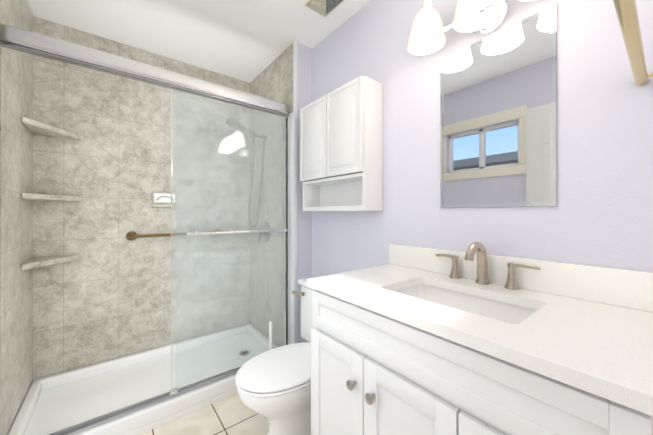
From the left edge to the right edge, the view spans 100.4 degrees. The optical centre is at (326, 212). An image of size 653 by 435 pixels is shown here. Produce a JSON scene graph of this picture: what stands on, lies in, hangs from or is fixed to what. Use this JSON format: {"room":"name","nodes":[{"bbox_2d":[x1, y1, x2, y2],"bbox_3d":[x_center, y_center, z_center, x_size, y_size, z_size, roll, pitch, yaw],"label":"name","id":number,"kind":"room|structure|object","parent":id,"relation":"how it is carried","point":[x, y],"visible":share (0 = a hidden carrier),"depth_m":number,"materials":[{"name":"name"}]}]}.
{"room":"bathroom","nodes":[
{"label":"bathroom","id":0,"kind":"room"},
{"bbox_2d":[32,323,249,381],"bbox_3d":[-1.411,-0.042,2.195,1.599,2.420,0.150,0,0,-38],"label":"wall","id":1,"kind":"structure","parent":0,"point":[123,356],"depth_m":2.00,"materials":[{"name":"white paint"}]},
{"bbox_2d":[33,16,249,379],"bbox_3d":[-1.304,-0.092,2.181,1.441,2.320,0.004,0,0,-38],"label":"wall tile","id":2,"kind":"structure","parent":1,"relation":"attached to","point":[107,297],"depth_m":2.00,"materials":[{"name":"beige tile"}]},
{"bbox_2d":[152,192,176,206],"bbox_3d":[-1.286,-0.102,2.166,0.170,0.120,0.040,0,0,-38],"label":"soap dish","id":3,"kind":"object","parent":2,"relation":"attached to","point":[161,199],"visible":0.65,"depth_m":2.16,"materials":[{"name":"ceramic"}]},
{"bbox_2d":[126,228,219,240],"bbox_3d":[-1.202,0.178,2.213,0.692,0.072,0.071,0,0,-38],"label":"grab rail","id":4,"kind":"object","parent":2,"relation":"attached to","point":[131,235],"visible":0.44,"depth_m":2.06,"materials":[{"name":"brown metal"}]},
{"bbox_2d":[27,0,370,82],"bbox_3d":[-0.219,-1.304,0.930,1.998,0.100,3.716,0,0,-38],"label":"ceiling","id":5,"kind":"structure","parent":0,"point":[249,41],"depth_m":1.82,"materials":[{"name":"white paint"}]},
{"bbox_2d":[303,0,344,17],"bbox_3d":[-0.004,-1.207,1.603,0.172,0.088,0.222,0,0,-38],"label":"ceiling vent","id":6,"kind":"object","parent":5,"relation":"in","point":[325,8],"visible":1,"depth_m":1.59,"materials":[{"name":"white"}]},
{"bbox_2d":[139,394,267,434],"bbox_3d":[-0.219,1.216,0.925,1.998,0.100,3.716,0,0,-38],"label":"floor","id":7,"kind":"structure","parent":0,"point":[233,415],"depth_m":1.51,"materials":[{"name":"tile"}]},
{"bbox_2d":[8,324,276,434],"bbox_3d":[-1.060,1.111,1.869,1.445,0.111,0.789,0,0,-38],"label":"shower pan","id":8,"kind":"object","parent":7,"relation":"on","point":[55,403],"visible":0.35,"depth_m":1.71,"materials":[{"name":"white plastic"}]},
{"bbox_2d":[269,321,271,349],"bbox_3d":[-0.361,0.935,1.760,0.092,0.460,0.092,0,0,-38],"label":"toilet brush","id":9,"kind":"object","parent":7,"relation":"on","point":[270,335],"visible":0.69,"depth_m":1.75,"materials":[{"name":"white plastic"}]},
{"bbox_2d":[235,274,326,434],"bbox_3d":[-0.125,0.798,1.480,0.740,0.733,0.572,0,0,-38],"label":"toilet","id":10,"kind":"object","parent":7,"relation":"on","point":[273,387],"visible":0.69,"depth_m":1.30,"materials":[{"name":"white ceramic"}]},
{"bbox_2d":[307,244,652,434],"bbox_3d":[0.429,0.666,0.929,0.573,0.994,0.966,0,0,-38],"label":"bathroom vanity","id":11,"kind":"object","parent":7,"relation":"on","point":[411,340],"visible":1,"depth_m":0.76,"materials":[{"name":"white painted wood"},{"name":"white quartz"},{"name":"nickel"}]},
{"bbox_2d":[436,242,540,289],"bbox_3d":[0.572,0.195,1.046,0.154,0.167,0.381,0,0,-38],"label":"faucet","id":12,"kind":"object","parent":11,"relation":"on","point":[473,248],"visible":1,"depth_m":1.05,"materials":[{"name":"silver metal"}]},
{"bbox_2d":[253,42,311,345],"bbox_3d":[-0.413,-0.041,2.462,0.299,2.420,0.969,0,0,-38],"label":"wall","id":13,"kind":"structure","parent":0,"point":[304,218],"depth_m":2.03,"materials":[{"name":"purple paint"}]},
{"bbox_2d":[0,22,288,434],"bbox_3d":[-0.843,0.121,1.586,1.425,1.864,0.112,0,0,-38],"label":"sliding shower door","id":14,"kind":"structure","parent":13,"relation":"attached to","point":[27,41],"depth_m":1.68,"materials":[{"name":"clear glass"}]},
{"bbox_2d":[250,43,292,346],"bbox_3d":[-0.485,-0.092,2.309,0.004,2.320,0.819,0,0,-38],"label":"wall tile","id":15,"kind":"structure","parent":13,"relation":"attached to","point":[273,80],"depth_m":2.27,"materials":[{"name":"beige tile"}]},
{"bbox_2d":[226,118,269,241],"bbox_3d":[-0.657,-0.251,2.248,0.339,1.010,0.170,0,0,-38],"label":"shower head","id":16,"kind":"object","parent":15,"relation":"attached to","point":[250,135],"depth_m":2.28},
{"bbox_2d":[289,40,296,343],"bbox_3d":[-0.823,-0.043,1.584,1.465,2.420,0.116,0,0,-38],"label":"trim","id":17,"kind":"structure","parent":13,"relation":"attached to","point":[292,224],"depth_m":1.99,"materials":[{"name":"white paint"}]},
{"bbox_2d":[312,0,652,276],"bbox_3d":[0.782,-0.044,1.070,0.150,2.420,2.697,0,0,-38],"label":"wall","id":18,"kind":"structure","parent":0,"point":[600,214],"depth_m":1.02,"materials":[{"name":"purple paint"}]},
{"bbox_2d":[300,75,382,210],"bbox_3d":[0.065,-0.367,1.713,0.175,0.717,0.595,0,0,-38],"label":"upper cabinet","id":19,"kind":"object","parent":18,"relation":"attached to","point":[341,148],"visible":1,"depth_m":1.56,"materials":[{"name":"white wood"}]},
{"bbox_2d":[407,0,535,55],"bbox_3d":[0.580,-0.849,1.035,0.210,0.250,0.568,0,0,-38],"label":"sconce","id":20,"kind":"object","parent":18,"relation":"attached to","point":[428,30],"visible":1,"depth_m":1.10,"materials":[{"name":"white glass"}]},
{"bbox_2d":[441,4,556,207],"bbox_3d":[0.659,-0.368,1.097,0.006,0.693,0.417,0,0,-38],"label":"mirror","id":21,"kind":"object","parent":18,"relation":"attached to","point":[498,118],"visible":1,"depth_m":1.06,"materials":[{"name":"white mirror"}]},
{"bbox_2d":[613,0,652,85],"bbox_3d":[0.858,-0.379,0.396,0.564,0.027,0.572,0,0,-38],"label":"towel rail","id":22,"kind":"object","parent":18,"relation":"attached to","point":[627,15],"visible":1,"depth_m":0.57,"materials":[{"name":"beige wood"}]},
{"bbox_3d":[-0.874,-0.046,0.347,0.150,2.420,3.416,0,0,-38],"label":"wall","id":23,"kind":"structure","parent":0,"visible":0},
{"bbox_2d":[0,0,33,434],"bbox_3d":[-1.619,-0.093,1.413,0.004,2.320,0.819,0,0,-38],"label":"wall tile","id":24,"kind":"structure","parent":23,"relation":"attached to","point":[16,313],"depth_m":1.42,"materials":[{"name":"beige tile"}]},
{"bbox_2d":[21,117,81,139],"bbox_3d":[-1.682,-0.512,1.686,0.232,0.032,0.305,0,0,-38],"label":"corner shelf","id":25,"kind":"object","parent":23,"relation":"attached to","point":[36,127],"visible":1,"depth_m":1.67,"materials":[{"name":"stone"}]},
{"bbox_2d":[21,193,81,200],"bbox_3d":[-1.682,-0.092,1.685,0.232,0.032,0.305,0,0,-38],"label":"corner shelf","id":26,"kind":"object","parent":23,"relation":"attached to","point":[39,197],"visible":0.98,"depth_m":1.65,"materials":[{"name":"stone"}]},
{"bbox_2d":[21,254,81,269],"bbox_3d":[-1.682,0.303,1.684,0.232,0.032,0.305,0,0,-38],"label":"corner shelf","id":27,"kind":"object","parent":23,"relation":"attached to","point":[35,262],"visible":1,"depth_m":1.66,"materials":[{"name":"stone"}]}
]}

